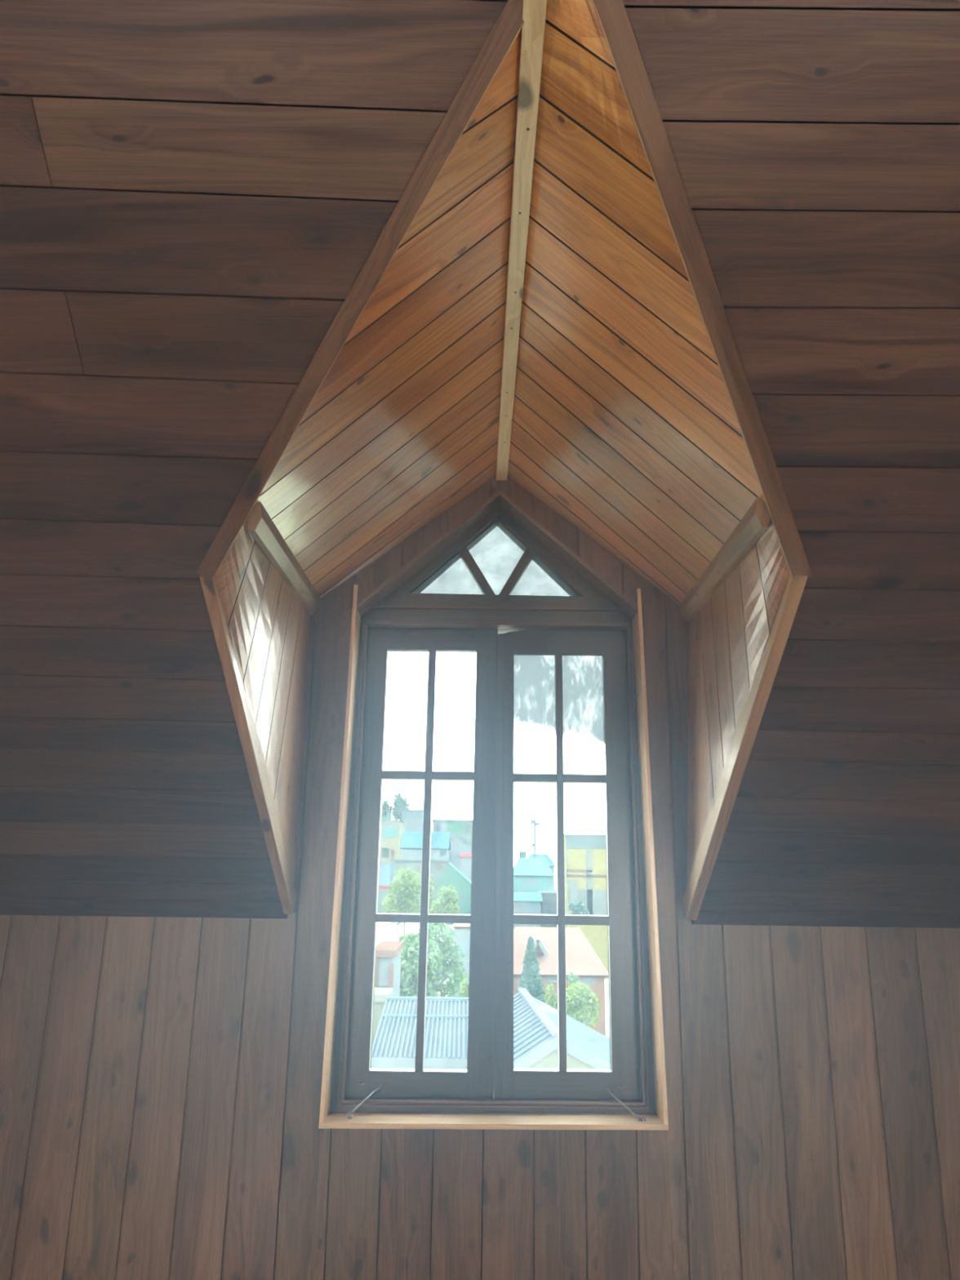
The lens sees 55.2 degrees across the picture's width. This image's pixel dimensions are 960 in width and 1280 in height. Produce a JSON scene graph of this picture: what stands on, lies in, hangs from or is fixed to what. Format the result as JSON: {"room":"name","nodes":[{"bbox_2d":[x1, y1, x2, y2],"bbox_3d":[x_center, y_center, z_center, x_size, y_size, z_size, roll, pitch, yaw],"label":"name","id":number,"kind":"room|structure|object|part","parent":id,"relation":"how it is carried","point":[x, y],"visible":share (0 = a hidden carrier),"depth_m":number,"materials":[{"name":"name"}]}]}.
{"room":"attic room","nodes":[
{"label":"attic room","id":0,"kind":"room"},
{"bbox_2d":[214,520,310,882],"bbox_3d":[-0.575,0.223,2.253,0.186,1.000,1.090,1,-13,0],"label":"wall","id":1,"kind":"structure","parent":0,"point":[268,625],"depth_m":2.32,"materials":[{"name":"brown wood"}]},
{"bbox_2d":[200,575,297,914],"bbox_3d":[-0.556,0.297,2.281,0.027,0.779,0.861,0,-14,4],"label":"trim","id":2,"kind":"structure","parent":1,"relation":"attached to","point":[251,743],"depth_m":2.24,"materials":[{"name":"brown wood"}]},
{"bbox_2d":[246,501,320,614],"bbox_3d":[-0.482,-0.181,2.326,0.034,0.113,0.959,1,-13,-2],"label":"trim","id":3,"kind":"structure","parent":1,"relation":"attached to","point":[260,525],"depth_m":2.16,"materials":[{"name":"brown wood"}]},
{"bbox_2d":[195,0,524,580],"bbox_3d":[-0.234,-0.589,1.658,0.059,0.773,1.092,12,-17,-39],"label":"trim","id":4,"kind":"structure","parent":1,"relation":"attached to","point":[509,24],"depth_m":1.59,"materials":[{"name":"brown wood"}]},
{"bbox_2d":[254,28,521,597],"bbox_3d":[-0.251,-0.530,2.118,0.653,0.647,1.625,1,-13,0],"label":"ceiling","id":5,"kind":"structure","parent":0,"point":[402,426],"depth_m":1.97,"materials":[{"name":"orange wood"}]},
{"bbox_2d":[0,0,959,919],"bbox_3d":[0.067,-0.830,1.507,4.900,2.672,3.020,1,-13,0],"label":"ceiling","id":6,"kind":"structure","parent":0,"point":[193,193],"depth_m":1.68,"materials":[{"name":"brown wood"}]},
{"bbox_2d":[0,475,959,1279],"bbox_3d":[0.012,0.837,2.627,4.896,2.797,0.100,1,-13,0],"label":"wall","id":7,"kind":"structure","parent":0,"point":[161,1077],"depth_m":2.48,"materials":[{"name":"brown wood"}]},
{"bbox_2d":[0,896,288,919],"bbox_3d":[-1.448,0.741,2.567,1.815,0.051,0.050,1,-13,0],"label":"trim","id":8,"kind":"structure","parent":7,"relation":"attached to","point":[9,905],"depth_m":2.56,"materials":[{"name":"brown wood"}]},
{"bbox_2d":[318,489,668,1130],"bbox_3d":[0.049,0.428,2.771,0.998,1.865,0.212,1,-13,0],"label":"window","id":9,"kind":"structure","parent":7,"relation":"in","point":[559,648],"depth_m":2.76,"materials":[{"name":"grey wood"}]},
{"bbox_3d":[-0.164,0.636,2.776,0.426,1.380,0.036,1,-13,0],"label":"sash","id":10,"kind":"part","parent":9,"relation":"part of","materials":[{"name":"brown wood"}]},
{"bbox_3d":[-0.102,-0.208,2.979,0.254,0.151,0.003,1,-13,0],"label":"pane","id":11,"kind":"part","parent":9,"relation":"part of","materials":[{"name":"clear glass"}]},
{"bbox_3d":[0.047,0.600,2.727,0.866,1.448,0.022,1,-13,0],"label":"moulding","id":12,"kind":"part","parent":9,"relation":"part of","materials":[{"name":"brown wood"}]},
{"bbox_3d":[0.036,1.313,2.508,0.935,0.022,0.114,1,-13,0],"label":"sill","id":13,"kind":"part","parent":9,"relation":"part of","materials":[{"name":"brown wood"}]},
{"bbox_3d":[0.053,-0.258,2.992,0.202,0.266,0.003,1,-13,0],"label":"pane","id":14,"kind":"part","parent":9,"relation":"part of","materials":[{"name":"clear glass"}]},
{"bbox_3d":[0.171,0.229,2.876,0.138,0.386,0.003,1,-13,0],"label":"pane","id":15,"kind":"part","parent":9,"relation":"part of","materials":[{"name":"clear glass"}]},
{"bbox_3d":[0.208,-0.203,2.979,0.245,0.152,0.003,1,-13,0],"label":"pane","id":16,"kind":"part","parent":9,"relation":"part of","materials":[{"name":"clear glass"}]},
{"bbox_3d":[0.258,0.642,2.776,0.422,1.380,0.036,1,-13,0],"label":"sash","id":17,"kind":"part","parent":9,"relation":"part of","materials":[{"name":"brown wood"}]},
{"bbox_3d":[0.323,0.231,2.876,0.137,0.386,0.003,1,-13,0],"label":"pane","id":18,"kind":"part","parent":9,"relation":"part of","materials":[{"name":"clear glass"}]},
{"bbox_2d":[496,0,546,479],"bbox_3d":[0.075,-0.743,2.091,0.035,0.090,1.681,1,-13,0],"label":"trim","id":19,"kind":"structure","parent":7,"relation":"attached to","point":[534,11],"depth_m":1.73,"materials":[{"name":"brown wood"}]},
{"bbox_2d":[691,910,959,928],"bbox_3d":[1.520,0.789,2.572,1.848,0.040,0.037,1,-13,0],"label":"trim","id":20,"kind":"structure","parent":7,"relation":"attached to","point":[704,917],"depth_m":2.56,"materials":[{"name":"brown wood"}]},
{"bbox_2d":[507,0,766,604],"bbox_3d":[0.390,-0.565,2.085,0.641,0.684,1.710,1,-13,0],"label":"ceiling","id":21,"kind":"structure","parent":0,"point":[624,424],"depth_m":1.87,"materials":[{"name":"orange wood"}]},
{"bbox_2d":[686,520,790,885],"bbox_3d":[0.677,0.241,2.253,0.190,1.000,1.090,1,-13,0],"label":"wall","id":22,"kind":"structure","parent":0,"point":[730,633],"depth_m":2.33,"materials":[{"name":"brown wood"}]},
{"bbox_2d":[591,0,813,582],"bbox_3d":[0.401,-0.612,1.636,0.060,0.806,1.056,-8,-16,33],"label":"trim","id":23,"kind":"structure","parent":22,"relation":"attached to","point":[612,16],"depth_m":1.58,"materials":[{"name":"brown wood"}]},
{"bbox_2d":[680,496,770,621],"bbox_3d":[0.600,-0.174,2.318,0.034,0.093,0.979,0,-13,3],"label":"trim","id":24,"kind":"structure","parent":22,"relation":"attached to","point":[757,519],"depth_m":2.16,"materials":[{"name":"brown wood"}]},
{"bbox_2d":[682,575,807,919],"bbox_3d":[0.631,0.304,2.275,0.031,0.795,0.880,2,-14,-5],"label":"trim","id":25,"kind":"structure","parent":22,"relation":"attached to","point":[748,721],"depth_m":2.23,"materials":[{"name":"brown wood"}]},
{"label":"outside","id":26,"kind":"structure","parent":0,"visible":0},
{"bbox_2d":[376,878,609,1038],"bbox_3d":[-0.906,64.396,246.993,550.000,27.000,495.000,1,-13,0],"label":"ground","id":27,"kind":"structure","parent":26,"point":[386,931],"depth_m":139.79,"materials":[{"name":"white"}]},
{"bbox_2d":[372,987,393,1044],"bbox_3d":[-3.617,16.059,30.537,1.028,8.267,1.732,1,-13,0],"label":"wall","id":28,"kind":"structure","parent":27,"relation":"on","point":[380,994],"depth_m":30.65,"materials":[{"name":"paint"}]},
{"bbox_2d":[377,862,395,913],"bbox_3d":[-17.685,45.373,165.626,4.303,10.406,8.348,1,-13,0],"label":"house","id":29,"kind":"structure","parent":27,"relation":"on","point":[386,875],"depth_m":162.20,"materials":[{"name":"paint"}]},
{"bbox_3d":[-16.666,45.761,161.414,2.256,3.897,0.220,1,-13,0],"label":"panel","id":30,"kind":"part","parent":29,"relation":"part of","materials":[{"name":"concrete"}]},
{"bbox_3d":[-17.563,43.586,161.931,3.828,0.494,0.220,1,-13,0],"label":"panel","id":31,"kind":"part","parent":29,"relation":"part of","materials":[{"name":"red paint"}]},
{"bbox_2d":[382,799,390,817],"bbox_3d":[-28.001,54.214,269.378,3.163,15.167,2.937,1,-13,0],"label":"broadleaf tree","id":32,"kind":"object","parent":27,"relation":"on","point":[385,806],"visible":0.94,"depth_m":269.98,"materials":[{"name":"green plant"}]},
{"bbox_2d":[381,806,391,819],"bbox_3d":[-28.865,57.063,281.039,2.810,12.301,8.300,1,-13,0],"label":"house","id":33,"kind":"structure","parent":27,"relation":"on","point":[388,816],"depth_m":278.14,"materials":[{"name":"teal paint"}]},
{"bbox_2d":[374,941,404,996],"bbox_3d":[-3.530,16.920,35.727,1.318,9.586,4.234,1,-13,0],"label":"house","id":34,"kind":"structure","parent":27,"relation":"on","point":[388,953],"depth_m":34.80,"materials":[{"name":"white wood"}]},
{"bbox_3d":[-3.990,12.903,34.623,0.184,1.934,0.220,1,-13,0],"label":"panel","id":35,"kind":"part","parent":34,"relation":"part of","materials":[{"name":"white wood"}]},
{"bbox_3d":[-3.351,12.838,34.641,0.163,1.167,0.220,1,-13,0],"label":"panel","id":36,"kind":"part","parent":34,"relation":"part of","materials":[{"name":"orange wood"}]},
{"bbox_2d":[379,819,404,875],"bbox_3d":[-23.070,54.083,237.557,5.720,14.289,12.412,1,-13,0],"label":"tower house","id":37,"kind":"structure","parent":27,"relation":"on","point":[392,830],"depth_m":232.28,"materials":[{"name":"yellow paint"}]},
{"bbox_3d":[-23.050,46.806,233.120,5.111,0.927,0.220,1,-13,0],"label":"panel","id":38,"kind":"part","parent":37,"relation":"part of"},
{"bbox_3d":[-22.701,48.739,232.659,4.131,2.127,0.220,1,-13,0],"label":"panel","id":39,"kind":"part","parent":37,"relation":"part of","materials":[{"name":"teal paint"}]},
{"bbox_3d":[-22.064,54.398,231.305,0.716,3.129,0.220,1,-13,0],"label":"panel","id":40,"kind":"part","parent":37,"relation":"part of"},
{"bbox_2d":[390,792,410,820],"bbox_3d":[-26.823,58.359,307.450,7.268,14.574,8.320,1,-13,0],"label":"broadleaf tree","id":41,"kind":"object","parent":27,"relation":"on","point":[400,803],"visible":0.83,"depth_m":306.53,"materials":[{"name":"green plant"}]},
{"bbox_2d":[382,866,421,941],"bbox_3d":[-9.950,36.027,117.670,5.378,13.768,5.022,1,-13,0],"label":"broadleaf tree","id":42,"kind":"object","parent":27,"relation":"on","point":[408,897],"visible":0.94,"depth_m":117.40,"materials":[{"name":"green plant"}]},
{"bbox_2d":[402,817,422,831],"bbox_3d":[-18.666,57.300,264.566,6.784,11.041,12.453,1,-13,0],"label":"house","id":43,"kind":"structure","parent":27,"relation":"on","point":[410,824],"depth_m":259.57,"materials":[{"name":"concrete"}]},
{"bbox_2d":[401,809,423,821],"bbox_3d":[-20.506,58.826,287.845,7.498,10.435,12.481,1,-13,0],"label":"house","id":44,"kind":"structure","parent":27,"relation":"on","point":[410,814],"depth_m":282.94,"materials":[{"name":"white paint"}]},
{"bbox_2d":[393,858,451,913],"bbox_3d":[-11.621,49.472,184.204,11.230,10.584,6.624,1,-13,0],"label":"building","id":45,"kind":"structure","parent":27,"relation":"on","point":[437,867],"depth_m":182.14,"materials":[{"name":"concrete"}]},
{"bbox_2d":[400,831,450,859],"bbox_3d":[-12.866,52.692,217.362,11.255,14.360,12.625,1,-13,0],"label":"house","id":46,"kind":"structure","parent":27,"relation":"on","point":[411,846],"depth_m":213.36,"materials":[{"name":"blue metal"}]},
{"bbox_2d":[395,922,467,997],"bbox_3d":[-3.724,23.818,58.494,5.848,11.458,6.546,1,-13,0],"label":"broadleaf tree","id":47,"kind":"object","parent":27,"relation":"on","point":[440,951],"visible":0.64,"depth_m":58.84,"materials":[{"name":"green plant"}]},
{"bbox_2d":[428,874,435,914],"bbox_3d":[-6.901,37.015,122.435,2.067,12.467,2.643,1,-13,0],"label":"bush","id":48,"kind":"object","parent":27,"relation":"on","point":[432,890],"visible":0.3,"depth_m":122.79,"materials":[{"name":"green plant"}]},
{"bbox_2d":[430,885,461,982],"bbox_3d":[-4.358,36.867,115.243,3.852,11.811,4.406,1,-13,0],"label":"broadleaf tree","id":49,"kind":"object","parent":27,"relation":"on","point":[447,901],"visible":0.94,"depth_m":115.27,"materials":[{"name":"green plant"}]},
{"bbox_2d":[431,819,472,854],"bbox_3d":[-7.065,57.294,261.525,13.069,11.415,14.695,1,-13,0],"label":"apartment block","id":50,"kind":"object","parent":27,"relation":"on","point":[457,828],"visible":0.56,"depth_m":255.49,"materials":[{"name":"concrete"}]},
{"bbox_2d":[435,862,471,924],"bbox_3d":[-4.267,45.093,163.685,6.791,10.575,14.453,1,-13,0],"label":"house","id":51,"kind":"structure","parent":27,"relation":"on","point":[451,875],"depth_m":157.21,"materials":[{"name":"green paint"}]},
{"bbox_2d":[448,835,471,876],"bbox_3d":[-4.555,55.107,230.181,6.433,11.311,10.440,1,-13,0],"label":"house","id":52,"kind":"structure","parent":27,"relation":"on","point":[460,845],"depth_m":225.85,"materials":[{"name":"white paint"}]},
{"bbox_2d":[453,923,470,997],"bbox_3d":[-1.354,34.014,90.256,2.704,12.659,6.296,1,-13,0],"label":"house","id":53,"kind":"structure","parent":27,"relation":"on","point":[462,931],"depth_m":88.36,"materials":[{"name":"ceramic"}]},
{"bbox_2d":[457,979,469,997],"bbox_3d":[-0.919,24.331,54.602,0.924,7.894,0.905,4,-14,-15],"label":"bush","id":54,"kind":"object","parent":27,"relation":"on","point":[464,990],"visible":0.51,"depth_m":55.27,"materials":[{"name":"green plant"}]},
{"bbox_2d":[460,853,471,880],"bbox_3d":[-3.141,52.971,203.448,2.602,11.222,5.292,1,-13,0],"label":"shed","id":55,"kind":"object","parent":27,"relation":"on","point":[465,858],"visible":0.51,"depth_m":201.71,"materials":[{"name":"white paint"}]},
{"bbox_2d":[370,987,610,1069],"bbox_3d":[0.517,13.436,23.545,6.608,8.480,12.350,1,-13,0],"label":"roof","id":56,"kind":"structure","parent":27,"relation":"on","point":[535,1039],"depth_m":21.69,"materials":[{"name":"silver metal"}]},
{"bbox_2d":[518,851,527,857],"bbox_3d":[7.647,44.315,164.428,1.396,12.555,3.246,1,-13,0],"label":"block","id":57,"kind":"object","parent":27,"relation":"on","point":[522,854],"visible":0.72,"depth_m":164.27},
{"bbox_2d":[513,892,542,928],"bbox_3d":[6.664,40.764,132.884,4.294,8.272,8.572,1,-13,0],"label":"house","id":58,"kind":"structure","parent":27,"relation":"on","point":[524,903],"depth_m":129.54,"materials":[{"name":"concrete"}]},
{"bbox_2d":[515,936,546,1002],"bbox_3d":[4.278,30.791,77.697,3.375,11.035,3.309,1,-13,0],"label":"conifer","id":59,"kind":"object","parent":27,"relation":"on","point":[531,980],"visible":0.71,"depth_m":77.86,"materials":[{"name":"green plant"}]},
{"bbox_2d":[513,857,556,892],"bbox_3d":[8.854,42.562,154.056,7.132,11.697,14.892,1,-13,0],"label":"house","id":60,"kind":"structure","parent":27,"relation":"on","point":[530,874],"depth_m":147.94,"materials":[{"name":"teal paint"}]},
{"bbox_3d":[9.115,40.313,147.387,6.677,0.406,0.220,1,-13,0],"label":"panel","id":61,"kind":"part","parent":60,"relation":"part of","materials":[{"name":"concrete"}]},
{"bbox_2d":[530,819,539,857],"bbox_3d":[9.730,40.908,162.670,1.545,17.852,0.579,1,-13,0],"label":"mast","id":62,"kind":"object","parent":27,"relation":"on","point":[534,822],"visible":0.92,"depth_m":163.95,"materials":[{"name":"metal"}]},
{"bbox_2d":[528,853,555,889],"bbox_3d":[11.562,48.037,179.490,5.304,12.139,16.664,1,-13,0],"label":"house","id":63,"kind":"structure","parent":27,"relation":"on","point":[551,864],"depth_m":175.38,"materials":[{"name":"blue metal"}]},
{"bbox_2d":[536,890,556,927],"bbox_3d":[10.385,41.903,139.309,2.995,7.152,9.307,1,-13,0],"label":"house","id":64,"kind":"structure","parent":27,"relation":"on","point":[548,905],"depth_m":135.41,"materials":[{"name":"concrete"}]},
{"bbox_2d":[544,982,557,1009],"bbox_3d":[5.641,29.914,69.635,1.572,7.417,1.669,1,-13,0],"label":"bush","id":65,"kind":"object","parent":27,"relation":"on","point":[553,1003],"visible":0.27,"depth_m":70.05,"materials":[{"name":"green plant"}]},
{"bbox_2d":[513,926,608,1035],"bbox_3d":[7.229,36.964,98.321,11.569,11.910,14.042,1,-13,0],"label":"house","id":66,"kind":"structure","parent":27,"relation":"on","point":[581,959],"depth_m":94.03,"materials":[{"name":"brick"}]},
{"bbox_2d":[566,971,580,997],"bbox_3d":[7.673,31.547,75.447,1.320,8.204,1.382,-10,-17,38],"label":"bush","id":67,"kind":"object","parent":27,"relation":"on","point":[574,978],"visible":0.22,"depth_m":75.91,"materials":[{"name":"green plant"}]},
{"bbox_2d":[567,899,589,927],"bbox_3d":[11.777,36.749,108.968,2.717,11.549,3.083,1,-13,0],"label":"bush","id":68,"kind":"object","parent":27,"relation":"on","point":[576,906],"visible":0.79,"depth_m":109.32,"materials":[{"name":"green plant"}]},
{"bbox_2d":[555,834,608,979],"bbox_3d":[14.606,36.024,125.308,7.247,18.176,15.335,1,-13,0],"label":"building","id":69,"kind":"structure","parent":27,"relation":"on","point":[585,864],"depth_m":118.75,"materials":[{"name":"concrete"}]},
{"bbox_3d":[11.292,31.485,118.660,0.180,8.993,0.220,1,-13,0],"label":"panel","id":70,"kind":"part","parent":69,"relation":"part of","materials":[{"name":"white"}]},
{"bbox_3d":[12.069,32.490,118.423,1.001,2.973,0.220,1,-13,0],"label":"panel","id":71,"kind":"part","parent":69,"relation":"part of","materials":[{"name":"concrete"}]},
{"bbox_3d":[12.859,29.916,119.042,3.316,0.257,0.220,1,-13,0],"label":"panel","id":72,"kind":"part","parent":69,"relation":"part of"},
{"bbox_3d":[14.798,26.469,119.874,7.132,1.433,0.220,1,-13,0],"label":"panel","id":73,"kind":"part","parent":69,"relation":"part of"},
{"bbox_3d":[14.707,30.553,118.896,7.039,0.307,0.220,1,-13,0],"label":"panel","id":74,"kind":"part","parent":69,"relation":"part of","materials":[{"name":"white"}]},
{"bbox_3d":[14.157,31.586,118.647,0.701,8.783,0.220,1,-13,0],"label":"panel","id":75,"kind":"part","parent":69,"relation":"part of","materials":[{"name":"concrete"}]},
{"bbox_3d":[14.495,34.034,118.062,3.853,3.708,0.220,1,-13,0],"label":"panel","id":76,"kind":"part","parent":69,"relation":"part of","materials":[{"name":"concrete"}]},
{"bbox_2d":[565,982,601,1027],"bbox_3d":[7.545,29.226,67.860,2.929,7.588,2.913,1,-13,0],"label":"bush","id":77,"kind":"object","parent":27,"relation":"on","point":[581,1002],"visible":0.79,"depth_m":67.80,"materials":[{"name":"green plant"}]}
]}

